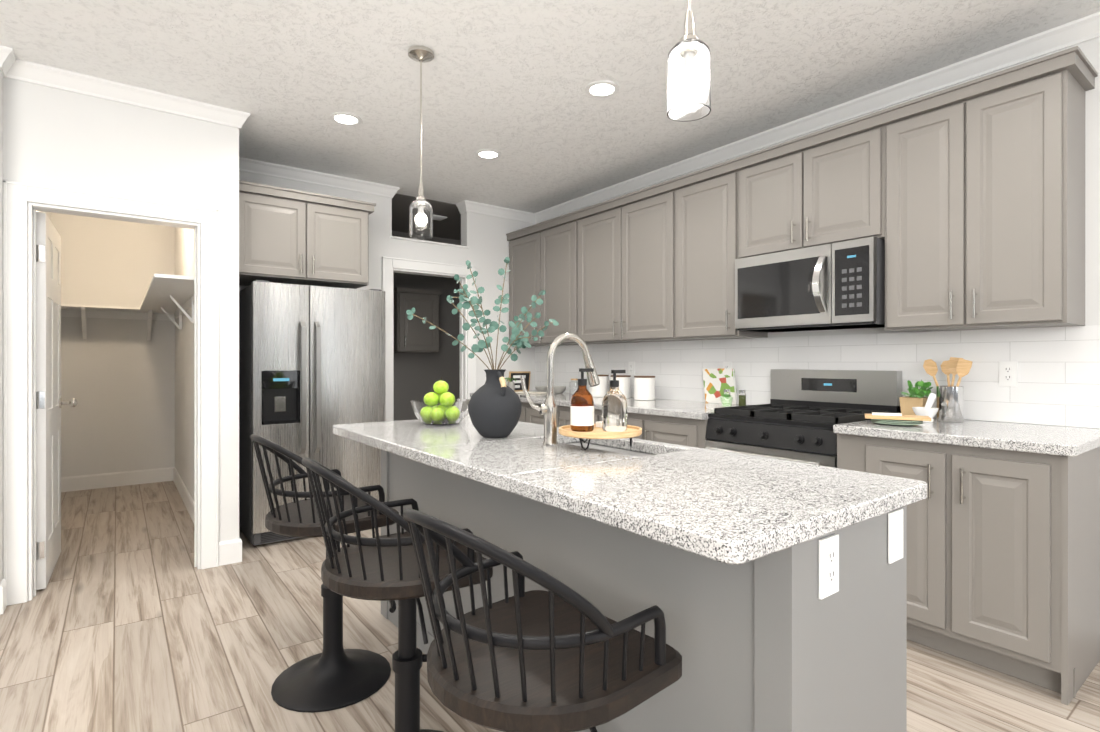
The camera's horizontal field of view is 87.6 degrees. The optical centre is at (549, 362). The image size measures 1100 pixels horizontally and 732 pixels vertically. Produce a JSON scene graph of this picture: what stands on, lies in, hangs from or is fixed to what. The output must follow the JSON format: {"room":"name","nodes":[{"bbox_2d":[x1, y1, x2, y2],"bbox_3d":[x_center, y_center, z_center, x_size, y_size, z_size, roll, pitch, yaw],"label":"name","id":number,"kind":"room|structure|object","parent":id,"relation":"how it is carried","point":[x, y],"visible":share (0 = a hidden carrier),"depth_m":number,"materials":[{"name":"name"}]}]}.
{"room":"kitchen","nodes":[
{"label":"kitchen","id":0,"kind":"room"},
{"bbox_2d":[0,70,2,582],"bbox_3d":[-4.242,-0.149,1.748,3.755,2.740,0.240,0,0,-37],"label":"wall","id":1,"kind":"structure","parent":0,"point":[1,327],"depth_m":2.83,"materials":[{"name":"white paint"}]},
{"bbox_2d":[0,580,6,614],"bbox_3d":[-4.168,1.151,1.664,3.769,0.139,0.044,0,0,-37],"label":"baseboard","id":2,"kind":"structure","parent":1,"relation":"attached to","point":[3,585],"depth_m":2.79,"materials":[{"name":"white wood"}]},
{"bbox_2d":[36,211,50,220],"bbox_3d":[-3.830,-0.150,4.163,0.120,2.740,3.120,0,0,-37],"label":"wall","id":3,"kind":"structure","parent":0,"point":[48,214],"depth_m":5.15,"materials":[{"name":"white paint"}]},
{"bbox_2d":[51,213,174,476],"bbox_3d":[-4.300,-0.151,5.687,0.967,2.740,0.120,0,0,-37],"label":"wall","id":4,"kind":"structure","parent":0,"point":[118,380],"depth_m":5.63,"materials":[{"name":"white paint"}]},
{"bbox_2d":[61,304,137,338],"bbox_3d":[-4.264,-0.371,5.387,0.660,0.300,0.398,0,0,-37],"label":"shelf","id":5,"kind":"object","parent":4,"relation":"attached to","point":[67,310],"depth_m":5.43,"materials":[{"name":"white wood"}]},
{"bbox_2d":[61,467,171,491],"bbox_3d":[-4.262,1.148,5.633,0.900,0.139,0.014,0,0,-37],"label":"baseboard","id":6,"kind":"structure","parent":4,"relation":"attached to","point":[104,480],"depth_m":5.63,"materials":[{"name":"white"}]},
{"bbox_2d":[3,77,238,541],"bbox_3d":[-2.359,-0.150,3.243,1.052,2.740,0.120,0,0,-37],"label":"wall","id":7,"kind":"structure","parent":0,"point":[57,138],"depth_m":3.24,"materials":[{"name":"white paint"}]},
{"bbox_2d":[36,212,77,589],"bbox_3d":[-2.914,0.204,3.350,0.216,2.008,0.735,0,0,-37],"label":"pantry door","id":8,"kind":"structure","parent":7,"relation":"in","point":[49,402],"depth_m":3.16,"materials":[{"name":"white wood"}]},
{"bbox_2d":[3,180,218,605],"bbox_3d":[-2.396,0.155,3.201,0.939,2.130,0.144,0,0,-37],"label":"door frame","id":9,"kind":"structure","parent":7,"relation":"attached to","point":[20,209],"depth_m":2.99,"materials":[{"name":"white"}]},
{"bbox_2d":[0,45,249,131],"bbox_3d":[-3.748,-1.475,2.011,4.860,0.087,0.172,0,0,-37],"label":"crown molding","id":10,"kind":"structure","parent":7,"relation":"attached to","point":[11,67],"depth_m":3.12,"materials":[{"name":"white wood"}]},
{"bbox_2d":[224,537,241,562],"bbox_3d":[-2.155,1.149,3.859,0.014,0.139,0.884,0,0,-37],"label":"baseboard","id":11,"kind":"structure","parent":7,"relation":"attached to","point":[230,551],"depth_m":3.49,"materials":[{"name":"white wood"}]},
{"bbox_2d":[175,227,193,500],"bbox_3d":[-2.963,-0.151,4.817,0.120,2.740,3.120,0,0,-37],"label":"wall","id":12,"kind":"structure","parent":0,"point":[184,373],"depth_m":5.07,"materials":[{"name":"white paint"}]},
{"bbox_2d":[138,274,193,340],"bbox_3d":[-3.097,-0.371,4.641,0.303,0.300,2.996,0,0,-37],"label":"shelf","id":13,"kind":"object","parent":12,"relation":"attached to","point":[169,297],"depth_m":4.42,"materials":[{"name":"white wood"}]},
{"bbox_2d":[172,467,193,522],"bbox_3d":[-2.980,1.149,4.730,0.014,0.139,3.000,0,0,-37],"label":"baseboard","id":14,"kind":"structure","parent":12,"relation":"attached to","point":[185,495],"depth_m":5.01,"materials":[{"name":"white wood"}]},
{"bbox_2d":[239,171,534,390],"bbox_3d":[-1.324,-0.151,5.114,2.853,2.740,0.120,0,0,-37],"label":"wall","id":15,"kind":"structure","parent":0,"point":[484,237],"depth_m":5.50,"materials":[{"name":"white paint"}]},
{"bbox_2d":[239,180,375,288],"bbox_3d":[-1.850,-0.875,4.219,0.929,0.600,0.671,0,0,-37],"label":"upper cabinet","id":16,"kind":"object","parent":15,"relation":"attached to","point":[290,236],"visible":0.92,"depth_m":3.96,"materials":[{"name":"grey paint"}]},
{"bbox_2d":[239,157,399,197],"bbox_3d":[-1.865,-1.476,4.596,1.366,0.087,0.053,0,0,-37],"label":"crown molding","id":17,"kind":"structure","parent":15,"relation":"attached to","point":[245,164],"depth_m":4.58,"materials":[{"name":"white wood"}]},
{"bbox_2d":[392,193,460,239],"bbox_3d":[-1.484,-1.519,5.970,2.044,0.004,1.418,0,0,-37],"label":"niche","id":18,"kind":"object","parent":15,"relation":"in","point":[449,227],"visible":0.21,"depth_m":6.01,"materials":[{"name":"grey paint"}]},
{"bbox_2d":[433,215,446,220],"bbox_3d":[-1.253,-1.510,5.943,0.340,0.014,0.160,0,0,-37],"label":"air vent","id":19,"kind":"object","parent":18,"relation":"attached to","point":[438,217],"visible":0.38,"depth_m":5.97,"materials":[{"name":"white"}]},
{"bbox_2d":[382,236,475,421],"bbox_3d":[-1.118,0.060,5.267,0.920,2.318,0.164,0,0,-37],"label":"door frame","id":20,"kind":"structure","parent":15,"relation":"attached to","point":[407,266],"depth_m":5.16,"materials":[{"name":"white wood"}]},
{"bbox_2d":[460,200,531,222],"bbox_3d":[-0.502,-1.477,5.624,0.783,0.087,0.053,0,0,-37],"label":"crown molding","id":21,"kind":"structure","parent":15,"relation":"attached to","point":[465,205],"depth_m":5.59,"materials":[{"name":"white"}]},
{"bbox_2d":[392,231,460,420],"bbox_3d":[-1.995,-0.152,6.549,2.164,2.740,0.120,0,0,-37],"label":"wall","id":22,"kind":"structure","parent":0,"point":[417,375],"depth_m":6.89,"materials":[{"name":"grey paint"}]},
{"bbox_2d":[393,287,440,351],"bbox_3d":[-1.568,-0.472,6.576,0.500,0.700,0.348,0,0,-37],"label":"upper cabinet","id":23,"kind":"object","parent":22,"relation":"attached to","point":[415,334],"depth_m":6.42,"materials":[{"name":"grey paint"}]},
{"bbox_2d":[0,481,1099,731],"bbox_3d":[-1.043,1.252,0.992,7.950,0.060,12.100,0,0,-37],"label":"floor","id":24,"kind":"structure","parent":0,"point":[130,617],"depth_m":2.44,"materials":[{"name":"brown wood"}]},
{"bbox_2d":[239,280,384,545],"bbox_3d":[-1.757,0.330,4.233,0.885,1.740,0.742,0,0,-37],"label":"fridge","id":25,"kind":"object","parent":24,"relation":"on","point":[311,366],"visible":0.81,"depth_m":3.94,"materials":[{"name":"grey metal"}]},
{"bbox_2d":[250,434,398,712],"bbox_3d":[-0.868,0.737,2.194,0.500,0.964,0.460,0,0,-37],"label":"stool","id":26,"kind":"object","parent":24,"relation":"on","point":[334,675],"visible":0.69,"depth_m":2.12,"materials":[{"name":"black metal"}]},
{"bbox_2d":[302,457,492,731],"bbox_3d":[-0.445,0.738,1.659,0.500,0.964,0.457,0,0,-37],"label":"stool","id":27,"kind":"object","parent":24,"relation":"on","point":[378,567],"visible":0.83,"depth_m":1.56,"materials":[{"name":"black metal"}]},
{"bbox_2d":[403,509,681,731],"bbox_3d":[-0.041,0.738,1.140,0.500,0.964,0.462,0,0,-37],"label":"stool","id":28,"kind":"object","parent":24,"relation":"on","point":[558,656],"visible":1,"depth_m":1.00,"materials":[{"name":"black metal"}]},
{"bbox_2d":[522,402,569,426],"bbox_3d":[0.370,0.774,4.600,0.763,0.890,0.900,0,0,-37],"label":"base cabinet","id":29,"kind":"object","parent":24,"relation":"on","point":[529,414],"depth_m":4.57,"materials":[{"name":"grey paint"}]},
{"bbox_2d":[381,440,906,731],"bbox_3d":[0.058,0.776,2.121,0.602,0.890,2.128,0,0,-37],"label":"kitchen island","id":30,"kind":"object","parent":24,"relation":"on","point":[760,650],"depth_m":1.31,"materials":[{"name":"grey paint"}]},
{"bbox_2d":[333,416,926,571],"bbox_3d":[-0.043,0.311,2.036,0.795,0.040,2.188,0,0,-37],"label":"island countertop","id":31,"kind":"structure","parent":30,"relation":"on","point":[736,511],"depth_m":1.38,"materials":[{"name":"white stone"}]},
{"bbox_2d":[411,377,469,424],"bbox_3d":[-0.509,0.180,2.691,0.282,0.219,0.282,0,0,-37],"label":"apple bowl","id":32,"kind":"object","parent":31,"relation":"on","point":[444,407],"visible":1,"depth_m":2.61,"materials":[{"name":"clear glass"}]},
{"bbox_2d":[406,257,558,437],"bbox_3d":[-0.207,-0.070,2.236,0.706,0.719,0.265,0,0,-37],"label":"vase","id":33,"kind":"object","parent":31,"relation":"on","point":[494,407],"visible":1,"depth_m":2.20,"materials":[{"name":"grey"}]},
{"bbox_2d":[520,333,599,445],"bbox_3d":[0.045,0.091,2.073,0.324,0.397,0.079,0,0,-37],"label":"faucet","id":34,"kind":"object","parent":31,"relation":"on","point":[548,409],"visible":1,"depth_m":2.01,"materials":[{"name":"silver metal"}]},
{"bbox_2d":[559,368,641,450],"bbox_3d":[0.172,0.155,1.971,0.284,0.270,0.284,0,0,-37],"label":"soap tray","id":35,"kind":"object","parent":31,"relation":"on","point":[612,424],"visible":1,"depth_m":1.94,"materials":[{"name":"brown wood"}]},
{"bbox_2d":[819,534,838,599],"bbox_3d":[0.578,0.421,1.187,0.072,0.120,0.009,0,0,-37],"label":"outlet","id":36,"kind":"object","parent":30,"relation":"attached to","point":[828,565],"visible":1,"depth_m":1.18,"materials":[{"name":"white plastic"}]},
{"bbox_2d":[888,508,902,563],"bbox_3d":[0.833,0.416,1.377,0.072,0.120,0.012,0,0,-37],"label":"light switch","id":37,"kind":"object","parent":30,"relation":"attached to","point":[895,535],"visible":1,"depth_m":1.37,"materials":[{"name":"white plastic"}]},
{"bbox_2d":[594,410,708,448],"bbox_3d":[0.912,0.775,3.881,0.763,0.890,0.901,0,0,-37],"label":"base cabinet","id":38,"kind":"object","parent":24,"relation":"on","point":[679,431],"depth_m":3.50,"materials":[{"name":"grey paint"}]},
{"bbox_2d":[470,390,738,421],"bbox_3d":[0.359,0.309,4.601,0.778,0.040,2.717,0,0,-37],"label":"countertop","id":39,"kind":"structure","parent":38,"relation":"on","point":[661,408],"depth_m":3.86,"materials":[{"name":"white stone"}]},
{"bbox_2d":[505,378,515,390],"bbox_3d":[-0.389,0.217,5.573,0.175,0.142,0.155,0,0,-37],"label":"trailing plant","id":40,"kind":"object","parent":39,"relation":"on","point":[511,385],"visible":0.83,"depth_m":5.54,"materials":[{"name":"green plant"}]},
{"bbox_2d":[508,371,530,390],"bbox_3d":[-0.308,0.190,5.763,0.250,0.200,0.044,0,0,-37],"label":"sign","id":41,"kind":"object","parent":39,"relation":"on","point":[516,375],"visible":0.77,"depth_m":5.75,"materials":[{"name":"brown wood"}]},
{"bbox_2d":[515,391,546,393],"bbox_3d":[-0.178,0.282,5.365,0.320,0.012,0.180,0,0,33],"label":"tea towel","id":42,"kind":"object","parent":39,"relation":"on","point":[529,392],"visible":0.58,"depth_m":5.27,"materials":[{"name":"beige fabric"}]},
{"bbox_2d":[535,386,545,391],"bbox_3d":[-0.078,0.260,5.515,0.130,0.055,0.129,0,0,-37],"label":"stoneware bowl","id":43,"kind":"object","parent":39,"relation":"on","point":[539,388],"depth_m":5.47,"materials":[{"name":"grey ceramic"}]},
{"bbox_2d":[546,386,565,392],"bbox_3d":[0.078,0.256,5.358,0.150,0.064,0.148,0,0,-37],"label":"stoneware bowl","id":44,"kind":"object","parent":39,"relation":"on","point":[559,389],"depth_m":5.31,"materials":[{"name":"grey ceramic"}]},
{"bbox_2d":[570,378,577,393],"bbox_3d":[0.223,0.218,5.266,0.086,0.140,0.086,0,0,-37],"label":"glass jar","id":45,"kind":"object","parent":39,"relation":"on","point":[573,385],"visible":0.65,"depth_m":5.23,"materials":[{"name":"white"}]},
{"bbox_2d":[590,375,608,396],"bbox_3d":[0.416,0.196,4.861,0.162,0.184,0.162,0,0,-37],"label":"canister","id":46,"kind":"object","parent":39,"relation":"on","point":[601,389],"visible":0.71,"depth_m":4.79,"materials":[{"name":"white ceramic"}]},
{"bbox_2d":[611,375,630,398],"bbox_3d":[0.572,0.196,4.653,0.162,0.184,0.162,0,0,-37],"label":"canister","id":47,"kind":"object","parent":39,"relation":"on","point":[624,385],"visible":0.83,"depth_m":4.58,"materials":[{"name":"white ceramic"}]},
{"bbox_2d":[634,376,654,399],"bbox_3d":[0.732,0.196,4.442,0.162,0.184,0.162,0,0,-37],"label":"canister","id":48,"kind":"object","parent":39,"relation":"on","point":[644,387],"visible":1,"depth_m":4.37,"materials":[{"name":"white ceramic"}]},
{"bbox_2d":[702,368,737,404],"bbox_3d":[1.193,0.165,4.038,0.059,0.247,0.254,0,0,-37],"label":"cookbook","id":49,"kind":"object","parent":39,"relation":"on","point":[717,381],"visible":0.95,"depth_m":4.03,"materials":[{"name":"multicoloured paper"}]},
{"bbox_2d":[720,393,732,406],"bbox_3d":[1.165,0.244,3.785,0.082,0.090,0.082,0,0,-37],"label":"succulent pot","id":50,"kind":"object","parent":39,"relation":"on","point":[726,399],"visible":1,"depth_m":3.76,"materials":[{"name":"green ceramic"}]},
{"bbox_2d":[723,389,729,395],"bbox_3d":[1.196,0.235,3.877,0.045,0.108,0.045,0,0,41],"label":"spice jar","id":51,"kind":"object","parent":39,"relation":"on","point":[727,391],"depth_m":3.86,"materials":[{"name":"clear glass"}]},
{"bbox_2d":[739,390,745,405],"bbox_3d":[1.274,0.235,3.799,0.045,0.108,0.045,0,0,41],"label":"spice jar","id":52,"kind":"object","parent":39,"relation":"on","point":[742,397],"depth_m":3.78,"materials":[{"name":"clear glass"}]},
{"bbox_2d":[705,369,901,467],"bbox_3d":[1.386,0.623,3.200,0.792,1.155,0.750,0,0,-37],"label":"range","id":53,"kind":"object","parent":24,"relation":"on","point":[800,415],"visible":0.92,"depth_m":3.15,"materials":[{"name":"grey metal"}]},
{"bbox_2d":[833,430,1099,704],"bbox_3d":[1.887,0.775,2.589,0.763,0.890,0.822,0,0,-37],"label":"base cabinet","id":54,"kind":"object","parent":24,"relation":"on","point":[1003,547],"depth_m":2.22,"materials":[{"name":"grey paint"}]},
{"bbox_2d":[834,418,1099,457],"bbox_3d":[1.888,0.310,2.575,0.778,0.040,0.846,0,0,-37],"label":"countertop","id":55,"kind":"structure","parent":54,"relation":"on","point":[1060,441],"depth_m":2.35,"materials":[{"name":"white stone"}]},
{"bbox_2d":[865,412,930,425],"bbox_3d":[1.626,0.264,2.692,0.237,0.051,0.295,0,0,-37],"label":"board","id":56,"kind":"object","parent":55,"relation":"on","point":[900,419],"visible":1,"depth_m":2.65,"materials":[{"name":"beige wood"}]},
{"bbox_2d":[899,379,932,414],"bbox_3d":[1.877,0.187,2.951,0.167,0.205,0.130,0,0,-37],"label":"herb pot","id":57,"kind":"object","parent":55,"relation":"on","point":[910,401],"visible":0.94,"depth_m":2.94,"materials":[{"name":"beige paper"}]},
{"bbox_2d":[912,393,938,421],"bbox_3d":[1.835,0.219,2.806,0.110,0.141,0.110,0,0,-37],"label":"mortar","id":58,"kind":"object","parent":55,"relation":"on","point":[929,410],"visible":0.9,"depth_m":2.77,"materials":[{"name":"white ceramic"}]},
{"bbox_2d":[923,357,972,421],"bbox_3d":[1.976,0.131,2.842,0.110,0.316,0.215,0,0,-37],"label":"utensil crock","id":59,"kind":"object","parent":55,"relation":"on","point":[950,402],"visible":1,"depth_m":2.80,"materials":[{"name":"silver metal"}]},
{"bbox_2d":[0,0,1099,212],"bbox_3d":[-1.043,-1.548,0.991,7.950,0.060,12.100,0,0,-37],"label":"ceiling","id":60,"kind":"structure","parent":0,"point":[509,80],"depth_m":2.95,"materials":[{"name":"white paint"}]},
{"bbox_2d":[330,112,361,125],"bbox_3d":[-1.271,-1.515,3.575,0.190,0.008,0.190,0,0,-37],"label":"recessed light","id":61,"kind":"object","parent":60,"relation":"in","point":[346,118],"visible":1,"depth_m":3.56,"materials":[{"name":"white plastic"}]},
{"bbox_2d":[408,46,433,238],"bbox_3d":[-0.631,-1.067,2.811,0.124,0.904,0.124,0,0,-37],"label":"pendant light","id":62,"kind":"object","parent":60,"relation":"hanging from","point":[420,217],"visible":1,"depth_m":2.78,"materials":[{"name":"clear glass"}]},
{"bbox_2d":[475,149,500,158],"bbox_3d":[-0.450,-1.516,4.181,0.190,0.008,0.190,0,0,-37],"label":"recessed light","id":63,"kind":"object","parent":60,"relation":"in","point":[487,154],"visible":1,"depth_m":4.17,"materials":[{"name":"white plastic"}]},
{"bbox_2d":[585,80,618,97],"bbox_3d":[0.288,-1.515,3.185,0.190,0.008,0.190,0,0,-37],"label":"recessed light","id":64,"kind":"object","parent":60,"relation":"in","point":[601,89],"visible":1,"depth_m":3.18,"materials":[{"name":"white plastic"}]},
{"bbox_2d":[667,0,710,121],"bbox_3d":[0.362,-1.084,1.495,0.124,0.867,0.124,0,0,-37],"label":"pendant light","id":65,"kind":"object","parent":60,"relation":"hanging from","point":[689,77],"visible":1,"depth_m":1.45,"materials":[{"name":"glass"}]},
{"bbox_2d":[536,37,1099,428],"bbox_3d":[1.946,-0.150,3.247,0.120,2.740,12.100,0,0,-37],"label":"wall","id":66,"kind":"structure","parent":0,"point":[1090,49],"depth_m":2.55,"materials":[{"name":"white paint"}]},
{"bbox_2d":[506,212,573,345],"bbox_3d":[0.040,-0.721,5.391,0.338,1.110,1.071,0,0,-37],"label":"upper cabinet","id":67,"kind":"object","parent":66,"relation":"attached to","point":[541,255],"depth_m":5.23,"materials":[{"name":"grey paint"}]},
{"bbox_2d":[574,180,669,344],"bbox_3d":[0.683,-0.721,4.538,0.338,1.110,1.065,0,0,-37],"label":"upper cabinet","id":68,"kind":"object","parent":66,"relation":"attached to","point":[622,243],"depth_m":4.40,"materials":[{"name":"grey paint"}]},
{"bbox_2d":[670,159,767,340],"bbox_3d":[1.157,-0.720,3.910,0.338,1.110,0.509,0,0,-37],"label":"upper cabinet","id":69,"kind":"object","parent":66,"relation":"attached to","point":[702,264],"depth_m":3.81,"materials":[{"name":"grey paint"}]},
{"bbox_2d":[734,112,877,261],"bbox_3d":[1.569,-0.959,3.363,0.338,0.633,0.859,0,0,-37],"label":"upper cabinet","id":70,"kind":"object","parent":66,"relation":"attached to","point":[820,187],"depth_m":3.22,"materials":[{"name":"grey paint"}]},
{"bbox_2d":[735,236,884,331],"bbox_3d":[1.522,-0.418,3.328,0.456,0.440,0.816,0,0,-37],"label":"microwave","id":71,"kind":"object","parent":70,"relation":"attached to","point":[837,285],"visible":0.98,"depth_m":3.15,"materials":[{"name":"grey metal"}]},
{"bbox_2d":[532,12,1099,223],"bbox_3d":[2.676,-1.475,2.136,0.053,0.087,9.450,0,0,-37],"label":"crown molding","id":72,"kind":"structure","parent":66,"relation":"attached to","point":[1073,33],"depth_m":3.26,"materials":[{"name":"white"}]},
{"bbox_2d":[535,325,1099,427],"bbox_3d":[1.137,0.062,4.210,0.010,0.453,4.285,0,0,-37],"label":"backsplash","id":73,"kind":"structure","parent":66,"relation":"attached to","point":[1058,376],"depth_m":3.11,"materials":[{"name":"white tile"}]},
{"bbox_2d":[628,362,634,375],"bbox_3d":[0.683,0.054,4.799,0.009,0.120,0.072,0,0,-37],"label":"electrical outlet","id":74,"kind":"object","parent":73,"relation":"attached to","point":[631,368],"visible":0.94,"depth_m":4.79,"materials":[{"name":"white plastic"}]},
{"bbox_2d":[723,362,731,368],"bbox_3d":[1.249,0.055,4.049,0.009,0.120,0.072,0,0,-37],"label":"electrical outlet","id":75,"kind":"object","parent":73,"relation":"attached to","point":[728,365],"visible":0.4,"depth_m":4.04,"materials":[{"name":"white plastic"}]},
{"bbox_2d":[999,362,1017,386],"bbox_3d":[2.212,0.055,2.771,0.009,0.120,0.072,0,0,-37],"label":"electrical outlet","id":76,"kind":"object","parent":73,"relation":"attached to","point":[1008,373],"visible":1,"depth_m":2.77,"materials":[{"name":"white plastic"}]},
{"bbox_2d":[878,48,1089,331],"bbox_3d":[2.041,-0.720,2.738,0.338,1.110,0.704,0,0,-37],"label":"upper cabinet","id":77,"kind":"object","parent":66,"relation":"attached to","point":[965,201],"depth_m":2.57,"materials":[{"name":"grey paint"}]}
]}

